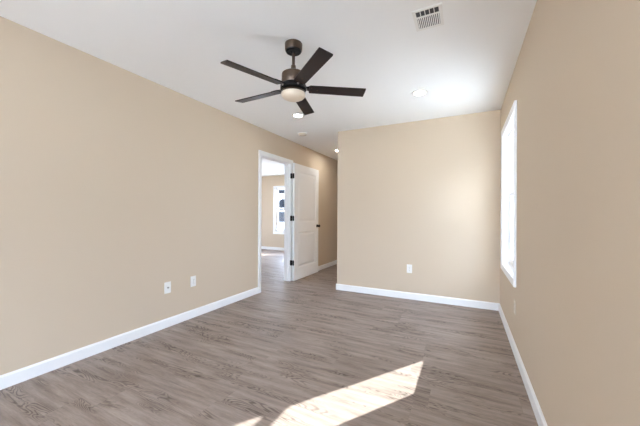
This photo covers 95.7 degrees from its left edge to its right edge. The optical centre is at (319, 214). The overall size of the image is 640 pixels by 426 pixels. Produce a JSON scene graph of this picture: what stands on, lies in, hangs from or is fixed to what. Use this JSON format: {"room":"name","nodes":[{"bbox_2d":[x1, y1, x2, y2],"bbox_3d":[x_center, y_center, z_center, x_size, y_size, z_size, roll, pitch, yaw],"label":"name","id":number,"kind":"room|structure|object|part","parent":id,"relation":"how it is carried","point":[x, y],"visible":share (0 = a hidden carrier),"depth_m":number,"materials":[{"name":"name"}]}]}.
{"room":"empty living room","nodes":[
{"label":"empty living room","id":0,"kind":"room"},
{"bbox_2d":[0,16,337,374],"bbox_3d":[-1.536,-0.076,3.123,0.115,2.440,12.200,0,0,27],"label":"wall","id":1,"kind":"structure","parent":0,"point":[117,184],"depth_m":2.48,"materials":[{"name":"beige paint"}]},
{"bbox_2d":[0,287,258,389],"bbox_3d":[-2.566,1.096,0.944,0.015,0.094,7.385,0,0,27],"label":"baseboard","id":2,"kind":"structure","parent":1,"relation":"attached to","point":[9,379],"depth_m":2.44,"materials":[{"name":"white wood"}]},
{"bbox_2d":[164,281,170,293],"bbox_3d":[-1.551,0.742,2.955,0.019,0.115,0.070,0,0,27],"label":"cable plate","id":3,"kind":"object","parent":1,"relation":"attached to","point":[167,285],"visible":1,"depth_m":2.95,"materials":[{"name":"white plastic"}]},
{"bbox_2d":[190,276,195,286],"bbox_3d":[-1.416,0.741,3.235,0.009,0.115,0.070,0,0,27],"label":"power outlet","id":4,"kind":"object","parent":1,"relation":"attached to","point":[193,278],"visible":1,"depth_m":3.23,"materials":[{"name":"white plastic"}]},
{"bbox_2d":[258,150,292,292],"bbox_3d":[-0.749,0.098,4.691,0.151,2.107,0.938,0,0,27],"label":"door frame","id":5,"kind":"structure","parent":1,"relation":"attached to","point":[261,153],"depth_m":5.03,"materials":[{"name":"white wood"}]},
{"bbox_2d":[290,163,319,280],"bbox_3d":[-0.257,0.120,5.402,0.106,2.040,0.932,0,0,31],"label":"door","id":6,"kind":"structure","parent":1,"relation":"in","point":[304,262],"depth_m":5.32,"materials":[{"name":"white wood"}]},
{"bbox_2d":[318,260,336,270],"bbox_3d":[0.385,1.110,6.813,0.015,0.094,3.875,0,0,27],"label":"baseboard","id":7,"kind":"structure","parent":1,"relation":"attached to","point":[332,263],"depth_m":6.36,"materials":[{"name":"white wood"}]},
{"bbox_2d":[0,0,536,176],"bbox_3d":[-2.105,-1.373,3.356,8.011,0.150,12.500,0,0,27],"label":"ceiling","id":8,"kind":"structure","parent":0,"point":[465,64],"depth_m":2.24,"materials":[{"name":"white paint"}]},
{"bbox_2d":[221,39,365,114],"bbox_3d":[-0.231,-1.079,2.203,1.034,0.424,1.076,0,0,27],"label":"ceiling fan","id":9,"kind":"object","parent":8,"relation":"hanging from","point":[293,87],"visible":1,"depth_m":2.12,"materials":[{"name":"brown wood"}]},
{"bbox_3d":[-0.444,-0.956,1.952,0.434,0.007,0.096,0,12,-43],"label":"blade","id":10,"kind":"part","parent":9,"relation":"part of","materials":[{"name":"brown wood"}]},
{"bbox_3d":[-0.495,-0.956,2.343,0.434,0.007,0.096,0,12,29],"label":"blade","id":11,"kind":"part","parent":9,"relation":"part of","materials":[{"name":"brown wood"}]},
{"bbox_2d":[281,88,304,101],"bbox_3d":[-0.201,-0.893,2.183,0.182,0.053,0.182,0,0,27],"label":"diffuser","id":12,"kind":"object","parent":9,"relation":"attached to","point":[288,94],"depth_m":2.13,"materials":[{"name":"white glass"}]},
{"bbox_3d":[-0.200,-1.230,2.183,0.117,0.024,0.117,0,0,27],"label":"canopy plate","id":13,"kind":"part","parent":9,"relation":"part of","materials":[{"name":"black metal"}]},
{"bbox_3d":[-0.140,-0.954,2.512,0.096,0.007,0.434,-12,-2,10],"label":"blade","id":14,"kind":"part","parent":9,"relation":"part of","materials":[{"name":"brown wood"}]},
{"bbox_3d":[-0.057,-0.954,1.881,0.096,0.007,0.434,14,-6,-25],"label":"blade","id":15,"kind":"part","parent":9,"relation":"part of","materials":[{"name":"brown wood"}]},
{"bbox_3d":[0.131,-0.953,2.227,0.434,0.007,0.096,0,-12,-7],"label":"blade","id":16,"kind":"part","parent":9,"relation":"part of","materials":[{"name":"brown wood"}]},
{"bbox_2d":[292,113,303,117],"bbox_3d":[-0.285,-1.288,3.752,0.166,0.007,0.166,0,0,27],"label":"recessed light","id":17,"kind":"object","parent":8,"relation":"in","point":[296,115],"visible":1,"depth_m":3.74,"materials":[{"name":"white"}]},
{"bbox_2d":[297,132,307,135],"bbox_3d":[-0.278,-1.274,4.581,0.164,0.033,0.164,0,0,27],"label":"smoke detector","id":18,"kind":"object","parent":8,"relation":"attached to","point":[298,133],"visible":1,"depth_m":4.53,"materials":[{"name":"white plastic"}]},
{"bbox_2d":[411,89,427,95],"bbox_3d":[1.046,-1.281,3.040,0.166,0.007,0.166,0,0,27],"label":"recessed light","id":19,"kind":"object","parent":8,"relation":"in","point":[420,92],"visible":1,"depth_m":3.02,"materials":[{"name":"white plastic"}]},
{"bbox_2d":[412,3,443,31],"bbox_3d":[0.707,-1.283,1.888,0.176,0.007,0.216,0,0,27],"label":"ceiling vent","id":20,"kind":"object","parent":8,"relation":"in","point":[429,17],"visible":1,"depth_m":1.88,"materials":[{"name":"white plastic"}]},
{"bbox_2d":[0,249,537,425],"bbox_3d":[-2.117,1.202,3.356,8.011,0.120,12.500,0,0,27],"label":"floor","id":21,"kind":"structure","parent":0,"point":[305,351],"depth_m":2.11,"materials":[{"name":"laminate"}]},
{"bbox_2d":[261,175,283,247],"bbox_3d":[-0.986,-0.073,9.361,4.506,2.440,0.140,0,0,27],"label":"wall","id":22,"kind":"structure","parent":0,"point":[268,239],"depth_m":9.63,"materials":[{"name":"beige paint"}]},
{"bbox_2d":[261,246,283,249],"bbox_3d":[-0.963,1.104,9.261,4.366,0.094,0.015,0,0,27],"label":"baseboard","id":23,"kind":"structure","parent":22,"relation":"attached to","point":[262,247],"depth_m":9.56,"materials":[{"name":"white wood"}]},
{"bbox_2d":[273,186,283,233],"bbox_3d":[-0.776,-0.160,9.245,1.645,1.575,0.160,0,0,27],"label":"window","id":24,"kind":"structure","parent":22,"relation":"in","point":[276,189],"depth_m":9.54,"materials":[{"name":"white plastic"}]},
{"bbox_3d":[-0.761,-0.160,9.276,1.527,1.457,0.090,0,0,27],"label":"frame","id":25,"kind":"part","parent":24,"relation":"part of","materials":[{"name":"white plastic"}]},
{"bbox_3d":[-0.753,-0.532,9.288,1.471,0.656,0.030,0,0,27],"label":"sash","id":26,"kind":"part","parent":24,"relation":"part of","materials":[{"name":"white plastic"}]},
{"bbox_3d":[-0.772,0.157,9.256,1.471,0.768,0.030,0,0,27],"label":"sash","id":27,"kind":"part","parent":24,"relation":"part of","materials":[{"name":"white plastic"}]},
{"bbox_2d":[337,110,500,302],"bbox_3d":[1.254,-0.063,4.047,2.148,2.440,0.115,0,0,27],"label":"wall","id":28,"kind":"structure","parent":0,"point":[424,195],"depth_m":3.90,"materials":[{"name":"beige paint"}]},
{"bbox_2d":[407,264,411,272],"bbox_3d":[1.232,0.741,3.988,0.070,0.115,0.009,0,0,27],"label":"power outlet","id":29,"kind":"object","parent":28,"relation":"attached to","point":[409,267],"visible":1,"depth_m":3.98,"materials":[{"name":"white plastic"}]},
{"bbox_2d":[336,284,499,310],"bbox_3d":[1.214,1.114,3.993,2.162,0.094,0.015,0,0,27],"label":"baseboard","id":30,"kind":"structure","parent":28,"relation":"attached to","point":[391,293],"depth_m":3.90,"materials":[{"name":"white wood"}]},
{"bbox_2d":[500,0,639,425],"bbox_3d":[1.342,-0.062,1.676,0.140,2.440,12.200,0,0,27],"label":"wall","id":31,"kind":"structure","parent":0,"point":[574,83],"depth_m":1.09,"materials":[{"name":"beige paint"}]},
{"bbox_2d":[500,100,516,287],"bbox_3d":[1.900,-0.174,2.806,0.160,1.548,0.996,0,0,27],"label":"window","id":32,"kind":"structure","parent":31,"relation":"in","point":[509,130],"depth_m":3.17,"materials":[{"name":"white glass"}]},
{"bbox_3d":[1.931,-0.174,2.790,0.090,1.430,0.878,0,0,27],"label":"frame","id":33,"kind":"part","parent":32,"relation":"part of","materials":[{"name":"white plastic"}]},
{"bbox_3d":[1.910,0.136,2.800,0.030,0.755,0.822,0,0,27],"label":"sash","id":34,"kind":"part","parent":32,"relation":"part of","materials":[{"name":"white plastic"}]},
{"bbox_2d":[499,304,547,425],"bbox_3d":[0.349,1.110,-0.118,0.015,0.094,8.107,0,0,27],"label":"baseboard","id":35,"kind":"structure","parent":31,"relation":"attached to","point":[538,413],"depth_m":1.96,"materials":[{"name":"white wood"}]},
{"label":"outside","id":36,"kind":"structure","parent":0,"visible":0},
{"bbox_3d":[-0.006,1.371,0.000,120.000,0.160,120.000,0,0,27],"label":"ground","id":37,"kind":"structure","parent":36,"visible":0},
{"bbox_2d":[278,190,283,229],"bbox_3d":[-1.519,-1.216,23.679,14.800,5.000,8.060,0,0,27],"label":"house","id":38,"kind":"structure","parent":37,"relation":"on","point":[281,192],"depth_m":20.30,"materials":[{"name":"white"}]},
{"bbox_3d":[-2.614,-0.741,20.283,0.820,0.780,0.020,0,0,27],"label":"pane","id":39,"kind":"part","parent":38,"relation":"part of","materials":[{"name":"clear glass"}]}
]}

